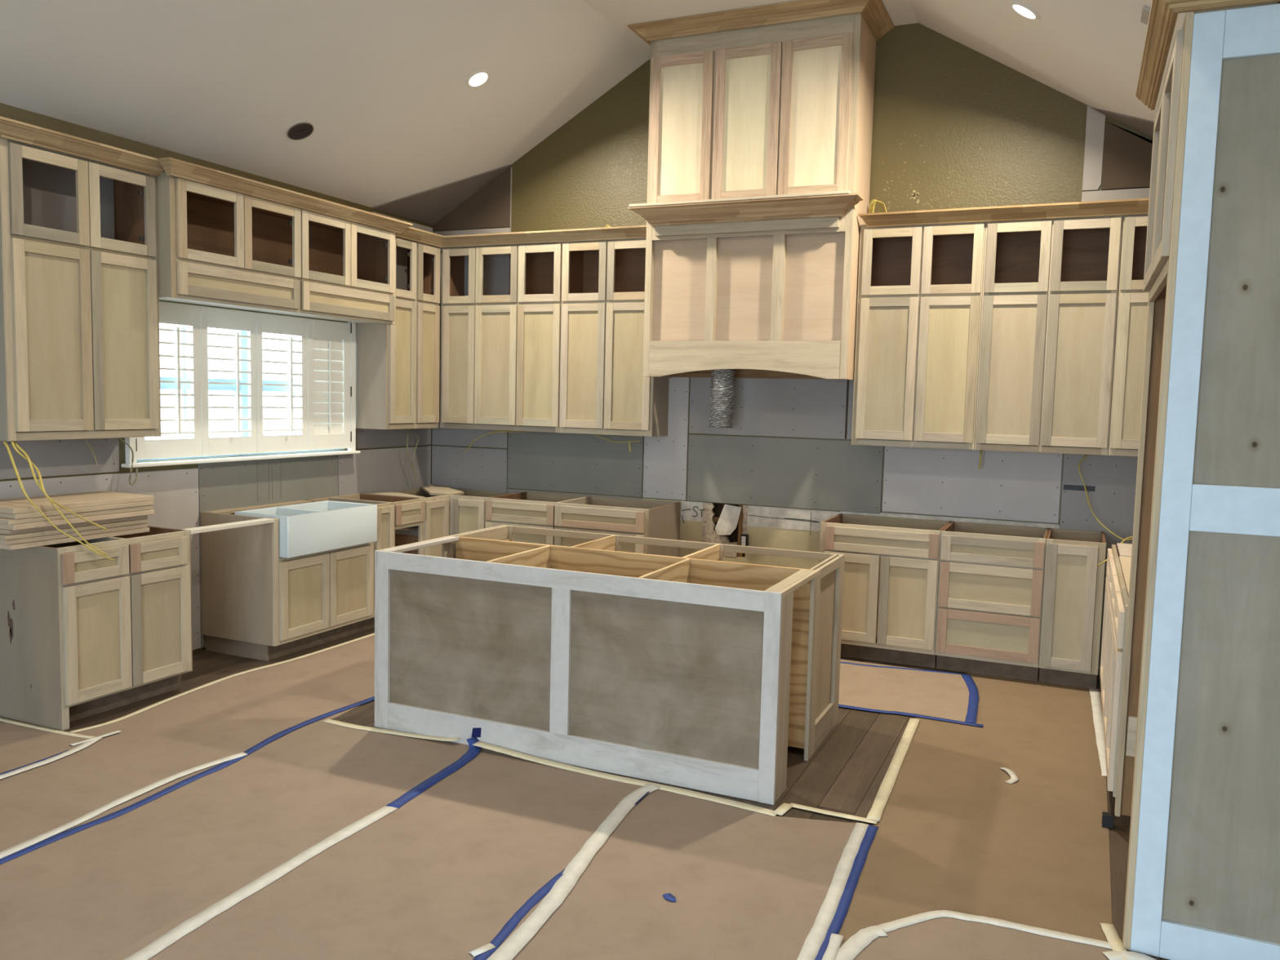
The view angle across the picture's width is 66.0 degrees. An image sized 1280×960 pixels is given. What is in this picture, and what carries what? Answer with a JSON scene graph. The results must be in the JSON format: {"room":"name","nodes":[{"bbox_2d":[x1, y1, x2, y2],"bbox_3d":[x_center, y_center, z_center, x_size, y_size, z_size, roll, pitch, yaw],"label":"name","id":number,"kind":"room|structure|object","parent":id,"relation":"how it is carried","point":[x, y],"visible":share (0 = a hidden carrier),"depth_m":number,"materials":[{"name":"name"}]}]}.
{"room":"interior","nodes":[
{"label":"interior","id":0,"kind":"room"},
{"bbox_2d":[0,102,432,653],"bbox_3d":[-3.779,-0.266,3.819,0.164,3.026,9.700,3,5,24],"label":"wall","id":1,"kind":"structure","parent":0,"point":[181,492],"depth_m":5.97,"materials":[{"name":"grey paint"}]},
{"bbox_2d":[0,137,160,440],"bbox_3d":[-2.934,-0.929,5.058,0.326,1.424,0.855,3,5,24],"label":"upper cabinet","id":2,"kind":"object","parent":1,"relation":"attached to","point":[80,344],"visible":0.98,"depth_m":4.96,"materials":[{"name":"brown wood"}]},
{"bbox_2d":[3,441,114,560],"bbox_3d":[-2.779,0.113,4.666,0.480,0.577,0.178,0,5,-10],"label":"electrical cable","id":3,"kind":"object","parent":2,"relation":"hanging from","point":[4,442],"visible":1,"depth_m":4.63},
{"bbox_2d":[10,441,107,555],"bbox_3d":[-2.783,0.096,4.683,0.429,0.545,0.120,1,5,-5],"label":"electrical cable","id":4,"kind":"object","parent":2,"relation":"hanging from","point":[12,442],"visible":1,"depth_m":4.68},
{"bbox_2d":[13,440,106,530],"bbox_3d":[-2.797,0.036,4.725,0.401,0.435,0.149,0,5,-14],"label":"electrical cable","id":5,"kind":"object","parent":2,"relation":"hanging from","point":[15,442],"visible":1,"depth_m":4.69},
{"bbox_2d":[84,439,97,464],"bbox_3d":[-2.978,-0.159,5.288,0.108,0.152,0.051,1,5,-6],"label":"electrical cable","id":6,"kind":"object","parent":2,"relation":"hanging from","point":[87,442],"visible":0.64,"depth_m":5.30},
{"bbox_2d":[117,437,137,485],"bbox_3d":[-2.877,-0.109,5.503,0.121,0.277,0.063,0,5,-12],"label":"electrical cable","id":7,"kind":"object","parent":2,"relation":"hanging from","point":[120,438],"visible":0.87,"depth_m":5.51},
{"bbox_2d":[137,324,344,461],"bbox_3d":[-2.609,-0.630,6.475,0.095,0.930,1.860,3,5,24],"label":"window","id":8,"kind":"structure","parent":1,"relation":"in","point":[243,377],"depth_m":6.42,"materials":[{"name":"glass"}]},
{"bbox_2d":[121,301,359,467],"bbox_3d":[-2.493,-0.612,6.395,0.086,0.958,1.945,3,5,24],"label":"plantation shutters","id":9,"kind":"object","parent":8,"relation":"attached to","point":[326,352],"visible":0.9,"depth_m":6.42,"materials":[{"name":"paint"}]},
{"bbox_2d":[156,172,395,324],"bbox_3d":[-2.315,-1.397,6.272,0.419,0.665,1.926,3,5,24],"label":"upper cabinet","id":10,"kind":"object","parent":1,"relation":"attached to","point":[218,246],"visible":0.94,"depth_m":6.13,"materials":[{"name":"brown wood"}]},
{"bbox_2d":[0,115,412,234],"bbox_3d":[-2.444,-1.714,5.840,0.478,0.076,2.915,3,5,24],"label":"crown molding","id":11,"kind":"structure","parent":10,"relation":"attached to","point":[171,166],"depth_m":5.30,"materials":[{"name":"brown wood"}]},
{"bbox_2d":[355,235,439,429],"bbox_3d":[-1.839,-1.107,7.501,0.326,1.424,0.644,3,5,24],"label":"upper cabinet","id":12,"kind":"object","parent":1,"relation":"attached to","point":[397,365],"visible":0.84,"depth_m":7.37,"materials":[{"name":"brown wood"}]},
{"bbox_2d":[404,428,417,482],"bbox_3d":[-1.843,-0.199,7.852,0.097,0.440,0.133,3,5,24],"label":"electrical cable","id":13,"kind":"object","parent":12,"relation":"hanging from","point":[404,428],"visible":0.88,"depth_m":7.79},
{"bbox_2d":[410,428,418,467],"bbox_3d":[-1.826,-0.259,7.891,0.095,0.324,0.087,3,5,24],"label":"electrical cable","id":14,"kind":"object","parent":12,"relation":"hanging from","point":[411,428],"visible":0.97,"depth_m":7.88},
{"bbox_2d":[2,627,1168,959],"bbox_3d":[-1.095,1.448,2.823,6.060,0.120,9.850,3,5,24],"label":"floor","id":15,"kind":"structure","parent":0,"point":[846,774],"depth_m":4.57,"materials":[{"name":"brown wood"}]},
{"bbox_2d":[0,720,87,773],"bbox_3d":[-3.738,1.322,2.788,0.910,0.001,4.245,3,5,24],"label":"paper","id":16,"kind":"object","parent":15,"relation":"on","point":[20,745],"visible":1,"depth_m":4.48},
{"bbox_2d":[0,750,67,774],"bbox_3d":[-2.693,1.235,4.101,0.044,0.003,0.702,3,5,24],"label":"tape","id":17,"kind":"object","parent":16,"relation":"on","point":[65,750],"visible":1,"depth_m":4.25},
{"bbox_2d":[0,717,96,738],"bbox_3d":[-2.914,1.177,4.727,0.828,0.003,0.046,3,5,22],"label":"tape","id":18,"kind":"object","parent":16,"relation":"on","point":[2,719],"visible":1,"depth_m":4.68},
{"bbox_2d":[70,730,120,745],"bbox_3d":[-2.526,1.196,4.578,0.029,0.003,0.232,4,6,31],"label":"tape","id":19,"kind":"object","parent":16,"relation":"on","point":[116,731],"visible":1,"depth_m":4.57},
{"bbox_2d":[0,525,192,730],"bbox_3d":[-2.841,0.716,5.102,0.616,0.876,0.761,3,5,24],"label":"base cabinet","id":20,"kind":"object","parent":15,"relation":"on","point":[84,633],"visible":0.99,"depth_m":4.82,"materials":[{"name":"brown wood"}]},
{"bbox_2d":[0,527,149,550],"bbox_3d":[-2.919,0.275,4.945,0.400,0.023,0.740,3,5,24],"label":"board","id":21,"kind":"object","parent":20,"relation":"on","point":[42,543],"visible":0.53,"depth_m":4.79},
{"bbox_2d":[0,523,147,545],"bbox_3d":[-2.932,0.252,4.937,0.400,0.023,0.752,3,5,24],"label":"board","id":22,"kind":"object","parent":21,"relation":"on","point":[143,525],"visible":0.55,"depth_m":4.80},
{"bbox_2d":[0,519,149,540],"bbox_3d":[-2.924,0.230,4.928,0.400,0.020,0.764,3,5,24],"label":"board","id":23,"kind":"object","parent":22,"relation":"on","point":[3,537],"visible":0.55,"depth_m":4.79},
{"bbox_2d":[0,515,147,534],"bbox_3d":[-2.930,0.206,4.947,0.400,0.023,0.740,3,5,24],"label":"board","id":24,"kind":"object","parent":23,"relation":"on","point":[5,531],"visible":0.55,"depth_m":4.79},
{"bbox_2d":[0,509,154,530],"bbox_3d":[-2.895,0.182,4.937,0.400,0.025,0.752,3,5,24],"label":"board","id":25,"kind":"object","parent":24,"relation":"on","point":[126,514],"visible":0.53,"depth_m":4.80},
{"bbox_2d":[0,505,151,524],"bbox_3d":[-2.908,0.157,4.929,0.400,0.023,0.764,3,5,24],"label":"board","id":26,"kind":"object","parent":25,"relation":"on","point":[2,521],"visible":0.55,"depth_m":4.78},
{"bbox_2d":[0,500,153,519],"bbox_3d":[-2.893,0.133,4.936,0.400,0.023,0.740,3,5,24],"label":"board","id":27,"kind":"object","parent":26,"relation":"on","point":[26,515],"visible":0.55,"depth_m":4.80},
{"bbox_2d":[0,490,154,514],"bbox_3d":[-2.897,0.108,4.936,0.400,0.025,0.752,3,5,24],"label":"board","id":28,"kind":"object","parent":27,"relation":"on","point":[16,505],"visible":1,"depth_m":4.89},
{"bbox_2d":[0,635,374,851],"bbox_3d":[-2.884,1.316,3.149,1.015,0.001,8.900,3,5,24],"label":"paper","id":29,"kind":"object","parent":15,"relation":"on","point":[233,715],"visible":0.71,"depth_m":4.67,"materials":[{"name":"paper"}]},
{"bbox_2d":[0,737,102,779],"bbox_3d":[-2.644,1.229,4.173,0.095,0.003,0.876,3,5,20],"label":"tape","id":30,"kind":"object","parent":29,"relation":"on","point":[84,744],"visible":1,"depth_m":4.30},
{"bbox_2d":[0,751,247,858],"bbox_3d":[-2.123,1.282,3.702,0.101,0.003,1.636,3,5,23],"label":"tape","id":31,"kind":"object","parent":29,"relation":"on","point":[95,812],"visible":1,"depth_m":3.85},
{"bbox_2d":[69,632,374,733],"bbox_3d":[-2.126,1.092,6.008,0.122,0.003,2.944,3,5,23],"label":"tape","id":32,"kind":"object","parent":29,"relation":"on","point":[373,633],"visible":0.83,"depth_m":5.42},
{"bbox_2d":[0,721,469,959],"bbox_3d":[-2.462,1.441,1.755,0.960,0.001,6.690,3,5,24],"label":"paper","id":33,"kind":"object","parent":15,"relation":"on","point":[93,892],"visible":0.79,"depth_m":3.58,"materials":[{"name":"paper"}]},
{"bbox_2d":[0,696,374,864],"bbox_3d":[-1.829,1.238,4.317,0.112,0.003,3.002,3,5,21],"label":"tape","id":34,"kind":"object","parent":33,"relation":"on","point":[185,781],"visible":0.91,"depth_m":4.01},
{"bbox_2d":[322,719,460,741],"bbox_3d":[-1.211,1.204,4.757,0.777,0.026,0.061,3,5,22],"label":"tape","id":35,"kind":"object","parent":33,"relation":"on","point":[329,721],"visible":1,"depth_m":4.76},
{"bbox_2d":[200,499,373,661],"bbox_3d":[-2.259,0.621,6.401,0.616,0.875,0.892,3,5,24],"label":"base cabinet","id":36,"kind":"object","parent":15,"relation":"on","point":[257,603],"visible":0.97,"depth_m":6.06,"materials":[{"name":"brown wood"}]},
{"bbox_2d":[182,518,274,533],"bbox_3d":[-2.324,0.259,5.584,0.077,0.020,0.603,3,5,24],"label":"rail","id":37,"kind":"object","parent":36,"relation":"attached to","point":[261,521],"visible":0.92,"depth_m":5.55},
{"bbox_2d":[234,500,377,558],"bbox_3d":[-2.123,0.304,6.327,0.427,0.251,0.818,3,5,24],"label":"farmhouse sink","id":38,"kind":"object","parent":36,"relation":"in","point":[312,527],"visible":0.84,"depth_m":6.22,"materials":[{"name":"ceramic"}]},
{"bbox_2d":[305,493,425,631],"bbox_3d":[-1.960,0.572,7.067,0.616,0.875,0.563,3,5,24],"label":"base cabinet","id":39,"kind":"object","parent":15,"relation":"on","point":[400,520],"visible":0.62,"depth_m":6.98,"materials":[{"name":"brown wood"}]},
{"bbox_2d":[105,747,642,959],"bbox_3d":[-1.635,1.492,1.366,1.040,0.001,6.650,3,5,24],"label":"paper","id":40,"kind":"object","parent":15,"relation":"on","point":[440,875],"visible":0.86,"depth_m":3.35,"materials":[{"name":"paper"}]},
{"bbox_2d":[124,805,397,959],"bbox_3d":[-1.290,1.344,3.189,0.081,0.003,1.572,3,5,23],"label":"tape","id":41,"kind":"object","parent":40,"relation":"on","point":[199,919],"visible":1,"depth_m":3.23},
{"bbox_2d":[386,737,481,808],"bbox_3d":[-0.856,1.245,4.240,0.091,0.045,0.737,3,5,17],"label":"tape","id":42,"kind":"object","parent":40,"relation":"on","point":[473,750],"visible":1,"depth_m":4.22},
{"bbox_2d":[472,867,565,959],"bbox_3d":[-0.418,1.381,3.004,0.053,0.003,0.943,3,5,21],"label":"tape","id":43,"kind":"object","parent":40,"relation":"on","point":[512,923],"visible":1,"depth_m":3.10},
{"bbox_2d":[468,942,495,956],"bbox_3d":[-0.466,1.385,2.910,0.076,0.003,0.030,-3,7,-43],"label":"tape","id":44,"kind":"object","parent":43,"relation":"on","point":[489,946],"visible":1,"depth_m":2.91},
{"bbox_2d":[486,783,660,959],"bbox_3d":[-0.229,1.350,3.414,0.105,0.003,1.656,3,5,19],"label":"tape","id":45,"kind":"object","parent":40,"relation":"on","point":[513,945],"visible":1,"depth_m":3.34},
{"bbox_2d":[472,741,777,816],"bbox_3d":[-0.103,1.272,4.250,1.461,0.030,0.075,4,5,26],"label":"tape","id":46,"kind":"object","parent":40,"relation":"on","point":[677,790],"visible":1,"depth_m":4.24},
{"bbox_2d":[364,484,514,556],"bbox_3d":[-1.521,0.531,7.676,0.916,0.875,0.907,3,5,24],"label":"base cabinet","id":47,"kind":"object","parent":15,"relation":"on","point":[450,511],"visible":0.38,"depth_m":7.40,"materials":[{"name":"brown wood"}]},
{"bbox_2d":[485,491,680,556],"bbox_3d":[-0.436,0.584,7.361,1.322,0.875,0.606,3,5,24],"label":"base cabinet","id":48,"kind":"object","parent":15,"relation":"on","point":[584,513],"visible":0.44,"depth_m":7.11,"materials":[{"name":"brown wood"}]},
{"bbox_2d":[374,524,844,804],"bbox_3d":[-0.133,0.795,4.920,2.026,0.875,1.159,3,5,24],"label":"kitchen island","id":49,"kind":"object","parent":15,"relation":"on","point":[699,670],"visible":1,"depth_m":4.44,"materials":[{"name":"white paint"}]},
{"bbox_2d":[471,728,480,737],"bbox_3d":[-0.762,1.176,4.592,0.053,0.053,0.001,3,5,24],"label":"tape","id":50,"kind":"object","parent":49,"relation":"attached to","point":[476,732],"visible":1,"depth_m":4.59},
{"bbox_2d":[512,789,856,959],"bbox_3d":[-0.854,1.542,1.008,0.940,0.001,6.630,3,5,24],"label":"paper","id":51,"kind":"object","parent":15,"relation":"on","point":[745,884],"visible":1,"depth_m":3.31,"materials":[{"name":"paper"}]},
{"bbox_2d":[635,791,649,804],"bbox_3d":[0.009,1.301,4.037,0.008,0.002,0.140,3,5,23],"label":"tape","id":52,"kind":"object","parent":51,"relation":"on","point":[643,796],"visible":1,"depth_m":4.03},
{"bbox_2d":[662,893,676,901],"bbox_3d":[0.100,1.372,3.241,0.036,0.003,0.054,-1,5,-25],"label":"scrap","id":53,"kind":"object","parent":51,"relation":"on","point":[668,896],"visible":1,"depth_m":3.24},
{"bbox_2d":[796,822,868,959],"bbox_3d":[0.518,1.405,2.987,0.065,0.003,1.871,3,5,22],"label":"tape","id":54,"kind":"object","parent":51,"relation":"on","point":[815,937],"visible":1,"depth_m":3.27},
{"bbox_2d":[772,802,792,815],"bbox_3d":[0.575,1.323,3.966,0.045,0.002,0.121,4,6,32],"label":"tape","id":55,"kind":"object","parent":15,"relation":"on","point":[782,809],"visible":1,"depth_m":3.96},
{"bbox_2d":[790,802,877,824],"bbox_3d":[0.769,1.330,3.940,0.356,0.003,0.045,3,5,24],"label":"tape","id":56,"kind":"object","parent":15,"relation":"on","point":[794,805],"visible":1,"depth_m":3.93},
{"bbox_2d":[818,513,951,668],"bbox_3d":[1.599,0.708,6.458,0.744,0.875,0.606,3,5,24],"label":"base cabinet","id":57,"kind":"object","parent":15,"relation":"on","point":[891,580],"visible":0.78,"depth_m":6.17,"materials":[{"name":"brown wood"}]},
{"bbox_2d":[838,658,969,722],"bbox_3d":[0.523,1.144,6.128,3.000,0.001,0.970,3,5,24],"label":"paper","id":58,"kind":"object","parent":15,"relation":"on","point":[932,694],"visible":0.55,"depth_m":5.65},
{"bbox_2d":[840,661,965,674],"bbox_3d":[1.056,1.135,6.356,1.989,0.003,0.105,3,5,22],"label":"tape","id":59,"kind":"object","parent":58,"relation":"on","point":[840,661],"visible":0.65,"depth_m":6.12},
{"bbox_2d":[838,704,983,727],"bbox_3d":[0.541,1.186,5.595,2.671,0.003,0.071,3,5,24],"label":"tape","id":60,"kind":"object","parent":58,"relation":"on","point":[839,705],"visible":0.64,"depth_m":5.21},
{"bbox_2d":[838,672,1111,944],"bbox_3d":[1.547,1.322,4.345,0.935,0.001,3.595,3,5,24],"label":"paper","id":61,"kind":"object","parent":15,"relation":"on","point":[952,834],"visible":0.95,"depth_m":3.90,"materials":[{"name":"paper"}]},
{"bbox_2d":[814,825,878,959],"bbox_3d":[0.550,1.408,2.972,0.058,0.003,1.871,3,5,22],"label":"tape","id":62,"kind":"object","parent":61,"relation":"on","point":[860,860],"visible":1,"depth_m":3.33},
{"bbox_2d":[822,933,843,959],"bbox_3d":[0.512,1.418,2.798,0.041,0.003,0.521,3,5,22],"label":"tape","id":63,"kind":"object","parent":62,"relation":"on","point":[831,953],"visible":1,"depth_m":2.96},
{"bbox_2d":[866,718,919,821],"bbox_3d":[1.175,1.291,4.510,0.053,0.003,1.366,3,5,22],"label":"tape","id":64,"kind":"object","parent":61,"relation":"on","point":[875,813],"visible":1,"depth_m":4.37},
{"bbox_2d":[961,674,978,723],"bbox_3d":[1.865,1.220,5.552,0.087,0.003,0.953,3,5,17],"label":"tape","id":65,"kind":"object","parent":61,"relation":"on","point":[971,715],"visible":1,"depth_m":5.49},
{"bbox_2d":[1000,767,1018,783],"bbox_3d":[1.646,1.313,4.393,0.063,0.010,0.200,2,5,12],"label":"tape curl","id":66,"kind":"object","parent":61,"relation":"on","point":[1014,778],"visible":1,"depth_m":4.37,"materials":[{"name":"paper"}]},
{"bbox_2d":[1089,688,1106,776],"bbox_3d":[2.380,1.275,5.102,0.055,0.003,1.501,3,5,22],"label":"tape","id":67,"kind":"object","parent":61,"relation":"on","point":[1094,692],"visible":0.7,"depth_m":5.11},
{"bbox_2d":[1102,811,1114,828],"bbox_3d":[1.847,1.342,3.891,0.041,0.048,0.040,3,5,24],"label":"wedge","id":68,"kind":"object","parent":61,"relation":"on","point":[1108,819],"visible":1,"depth_m":3.88,"materials":[{"name":"plastic"}]},
{"bbox_2d":[839,916,1112,959],"bbox_3d":[0.042,1.620,0.310,1.310,0.001,6.080,3,5,24],"label":"paper","id":69,"kind":"object","parent":15,"relation":"on","point":[944,938],"visible":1,"depth_m":3.00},
{"bbox_2d":[835,925,887,959],"bbox_3d":[0.629,1.410,2.944,0.082,0.003,0.398,5,6,40],"label":"tape","id":70,"kind":"object","parent":69,"relation":"on","point":[855,944],"visible":1,"depth_m":3.00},
{"bbox_2d":[877,910,1111,949],"bbox_3d":[1.093,1.408,3.107,0.762,0.003,0.181,2,5,4],"label":"tape","id":71,"kind":"object","parent":69,"relation":"on","point":[894,925],"visible":1,"depth_m":3.12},
{"bbox_2d":[1102,951,1156,959],"bbox_3d":[1.498,1.431,2.911,0.240,0.003,0.112,6,6,42],"label":"tape","id":72,"kind":"object","parent":69,"relation":"on","point":[1111,955],"visible":1,"depth_m":2.95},
{"bbox_2d":[934,521,1048,681],"bbox_3d":[2.211,0.745,6.186,0.594,0.875,0.606,3,5,24],"label":"base cabinet","id":73,"kind":"object","parent":15,"relation":"on","point":[991,582],"visible":0.99,"depth_m":5.93,"materials":[{"name":"brown wood"}]},
{"bbox_2d":[1038,528,1106,688],"bbox_3d":[2.629,0.771,6.000,0.318,0.875,0.606,3,5,24],"label":"base cabinet","id":74,"kind":"object","parent":15,"relation":"on","point":[1073,584],"visible":1,"depth_m":5.74,"materials":[{"name":"brown wood"}]},
{"bbox_2d":[1099,544,1119,694],"bbox_3d":[2.833,0.836,5.284,0.626,0.875,0.530,3,5,24],"label":"base cabinet","id":75,"kind":"object","parent":15,"relation":"on","point":[1113,553],"visible":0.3,"depth_m":5.54,"materials":[{"name":"brown wood"}]},
{"bbox_2d":[1097,536,1132,565],"bbox_3d":[2.784,0.404,5.719,0.073,0.139,0.572,6,7,43],"label":"electrical cable","id":76,"kind":"object","parent":75,"relation":"attached to","point":[1124,540],"visible":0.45,"depth_m":5.80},
{"bbox_2d":[1116,542,1132,556],"bbox_3d":[2.705,0.386,5.281,0.255,0.014,0.510,3,5,24],"label":"plywood board","id":77,"kind":"object","parent":75,"relation":"on","point":[1124,549],"visible":0.34,"depth_m":5.33,"materials":[{"name":"brown wood"}]},
{"bbox_2d":[1101,557,1122,722],"bbox_3d":[2.628,0.869,4.828,0.626,0.875,0.468,3,5,24],"label":"base cabinet","id":78,"kind":"object","parent":15,"relation":"on","point":[1115,566],"visible":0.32,"depth_m":5.07,"materials":[{"name":"brown wood"}]},
{"bbox_2d":[1100,923,1127,959],"bbox_3d":[1.463,1.421,3.035,0.044,0.003,0.216,2,5,11],"label":"tape","id":79,"kind":"object","parent":15,"relation":"on","point":[1109,931],"visible":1,"depth_m":3.06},
{"bbox_2d":[1102,570,1126,750],"bbox_3d":[2.439,0.900,4.405,0.626,0.875,0.458,3,5,24],"label":"base cabinet","id":80,"kind":"object","parent":15,"relation":"on","point":[1118,581],"visible":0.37,"depth_m":4.63,"materials":[{"name":"brown wood"}]},
{"bbox_2d":[1119,555,1131,595],"bbox_3d":[2.459,0.459,4.349,0.580,0.013,1.358,3,5,24],"label":"plywood board","id":81,"kind":"object","parent":80,"relation":"on","point":[1125,562],"visible":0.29,"depth_m":4.71,"materials":[{"name":"brown wood"}]},
{"bbox_2d":[1105,586,1128,796],"bbox_3d":[2.250,0.930,3.985,0.626,0.875,0.461,3,5,24],"label":"base cabinet","id":82,"kind":"object","parent":15,"relation":"on","point":[1121,609],"visible":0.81,"depth_m":3.91,"materials":[{"name":"brown wood"}]},
{"bbox_2d":[1114,0,1279,959],"bbox_3d":[1.933,0.009,3.202,0.696,2.826,1.056,3,5,24],"label":"tall cabinet","id":83,"kind":"object","parent":15,"relation":"on","point":[1197,784],"visible":1,"depth_m":2.85,"materials":[{"name":"grey wood"}]},
{"bbox_2d":[1156,284,1166,298],"bbox_3d":[2.010,-0.644,3.173,0.574,0.018,0.918,3,5,24],"label":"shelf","id":84,"kind":"object","parent":83,"relation":"attached to","point":[1162,290],"depth_m":3.44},
{"bbox_2d":[0,0,1193,225],"bbox_3d":[-1.039,-2.156,2.453,6.060,1.365,10.000,3,5,24],"label":"ceiling","id":85,"kind":"structure","parent":0,"point":[399,130],"depth_m":5.80,"materials":[{"name":"paint"}]},
{"bbox_2d":[287,122,313,140],"bbox_3d":[-2.114,-2.171,6.138,0.148,0.088,0.168,3,5,24],"label":"can","id":86,"kind":"object","parent":85,"relation":"attached to","point":[300,131],"visible":1,"depth_m":6.14,"materials":[{"name":"metal"}]},
{"bbox_2d":[465,69,490,88],"bbox_3d":[-1.062,-2.632,6.475,0.156,0.094,0.176,3,5,24],"label":"recessed light","id":87,"kind":"object","parent":85,"relation":"in","point":[478,78],"visible":1,"depth_m":6.47,"materials":[{"name":"white paint"}]},
{"bbox_2d":[1008,0,1039,21],"bbox_3d":[1.991,-2.429,5.107,0.155,0.096,0.176,3,5,24],"label":"recessed light","id":88,"kind":"object","parent":85,"relation":"in","point":[1020,9],"visible":1,"depth_m":5.10,"materials":[{"name":"white paint"}]},
{"bbox_2d":[1140,5,1151,25],"bbox_3d":[2.214,-2.006,4.289,0.061,0.064,0.160,3,5,24],"label":"bracket","id":89,"kind":"object","parent":85,"relation":"attached to","point":[1145,10],"visible":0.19,"depth_m":4.27,"materials":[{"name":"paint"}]},
{"bbox_2d":[431,22,1152,668],"bbox_3d":[0.926,-0.981,7.041,6.060,4.137,0.198,3,5,24],"label":"wall","id":90,"kind":"structure","parent":0,"point":[954,126],"depth_m":6.84,"materials":[{"name":"paint"}]},
{"bbox_2d":[440,241,563,432],"bbox_3d":[-1.018,-1.102,7.667,1.076,1.424,0.326,3,5,24],"label":"upper cabinet","id":91,"kind":"object","parent":90,"relation":"attached to","point":[500,354],"visible":0.94,"depth_m":7.55,"materials":[{"name":"brown wood"}]},
{"bbox_2d":[465,431,502,452],"bbox_3d":[-1.120,-0.301,7.756,0.563,0.186,0.154,2,5,5],"label":"electrical cable","id":92,"kind":"object","parent":91,"relation":"hanging from","point":[495,431],"visible":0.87,"depth_m":7.79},
{"bbox_2d":[490,431,526,434],"bbox_3d":[-0.989,-0.370,7.704,0.357,0.030,0.119,1,5,-7],"label":"electrical cable","id":93,"kind":"object","parent":92,"relation":"attached to","point":[503,431],"visible":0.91,"depth_m":7.67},
{"bbox_2d":[395,225,646,247],"bbox_3d":[-0.847,-1.774,7.005,1.808,0.076,0.649,3,5,24],"label":"crown molding","id":94,"kind":"structure","parent":91,"relation":"attached to","point":[636,231],"depth_m":7.28,"materials":[{"name":"brown wood"}]},
{"bbox_2d":[559,237,669,436],"bbox_3d":[-0.182,-1.051,7.296,0.752,1.424,0.326,3,5,24],"label":"upper cabinet","id":95,"kind":"object","parent":90,"relation":"attached to","point":[603,386],"visible":0.79,"depth_m":7.19,"materials":[{"name":"brown wood"}]},
{"bbox_2d":[593,434,640,442],"bbox_3d":[-0.205,-0.309,7.348,0.152,0.058,0.465,-3,7,-43],"label":"electrical cable","id":96,"kind":"object","parent":95,"relation":"hanging from","point":[593,434],"visible":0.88,"depth_m":7.30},
{"bbox_2d":[740,533,748,546],"bbox_3d":[0.755,0.439,7.133,0.048,0.090,0.046,3,5,24],"label":"outlet box","id":97,"kind":"object","parent":90,"relation":"attached to","point":[744,537],"visible":0.87,"depth_m":7.11,"materials":[{"name":"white plastic"}]},
{"bbox_2d":[741,536,746,545],"bbox_3d":[0.747,0.439,7.115,0.030,0.066,0.005,3,5,24],"label":"receptacle","id":98,"kind":"object","parent":97,"relation":"attached to","point":[743,538],"depth_m":7.11,"materials":[{"name":"white plastic"}]},
{"bbox_2d":[627,13,875,380],"bbox_3d":[0.758,-1.853,6.617,1.544,2.328,0.662,3,5,24],"label":"range hood","id":99,"kind":"object","parent":90,"relation":"attached to","point":[760,137],"visible":0.97,"depth_m":6.45,"materials":[{"name":"brown wood"}]},
{"bbox_2d":[708,368,736,427],"bbox_3d":[0.581,-0.716,6.872,0.200,0.700,0.188,3,5,24],"label":"duct","id":100,"kind":"object","parent":99,"relation":"hanging from","point":[722,401],"visible":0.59,"depth_m":6.82,"materials":[{"name":"grey"}]},
{"bbox_2d":[627,0,894,45],"bbox_3d":[0.796,-2.976,6.548,1.646,0.083,0.632,3,5,24],"label":"crown molding","id":101,"kind":"structure","parent":99,"relation":"attached to","point":[874,12],"depth_m":6.30,"materials":[{"name":"brown wood"}]},
{"bbox_2d":[851,221,986,449],"bbox_3d":[1.818,-0.929,6.409,0.770,1.424,0.326,3,5,24],"label":"upper cabinet","id":102,"kind":"object","parent":90,"relation":"attached to","point":[920,286],"visible":0.96,"depth_m":6.29,"materials":[{"name":"brown wood"}]},
{"bbox_2d":[868,199,887,213],"bbox_3d":[1.582,-1.751,6.505,0.156,0.210,0.047,3,5,24],"label":"electrical cable","id":103,"kind":"object","parent":102,"relation":"on","point":[871,210],"visible":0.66,"depth_m":6.51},
{"bbox_2d":[974,214,1123,455],"bbox_3d":[2.517,-0.886,6.098,0.758,1.424,0.326,3,5,24],"label":"upper cabinet","id":104,"kind":"object","parent":90,"relation":"attached to","point":[1050,295],"visible":1,"depth_m":5.98,"materials":[{"name":"brown wood"}]},
{"bbox_2d":[978,449,982,469],"bbox_3d":[2.203,-0.135,6.375,0.017,0.129,0.079,3,5,24],"label":"electrical cable","id":105,"kind":"object","parent":104,"relation":"hanging from","point":[980,452],"visible":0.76,"depth_m":6.34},
{"bbox_2d":[857,198,1149,226],"bbox_3d":[2.402,-1.602,5.880,2.188,0.076,0.068,3,5,24],"label":"crown molding","id":106,"kind":"structure","parent":104,"relation":"attached to","point":[1139,206],"depth_m":5.95,"materials":[{"name":"brown wood"}]},
{"bbox_2d":[1078,454,1132,540],"bbox_3d":[2.875,0.103,6.027,0.118,0.512,0.373,-3,6,-41],"label":"electrical cable","id":107,"kind":"object","parent":104,"relation":"hanging from","point":[1085,455],"visible":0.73,"depth_m":6.07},
{"bbox_2d":[1107,213,1148,456],"bbox_3d":[3.163,-0.847,5.811,0.655,1.424,0.326,3,5,24],"label":"upper cabinet","id":108,"kind":"object","parent":90,"relation":"attached to","point":[1132,301],"visible":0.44,"depth_m":5.79,"materials":[{"name":"brown wood"}]},
{"label":"outside","id":109,"kind":"structure","parent":0,"visible":0},
{"bbox_2d":[144,434,226,439],"bbox_3d":[-5.860,1.804,-0.753,60.000,0.140,60.000,3,5,24],"label":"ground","id":110,"kind":"structure","parent":109,"point":[162,436],"depth_m":35.06,"materials":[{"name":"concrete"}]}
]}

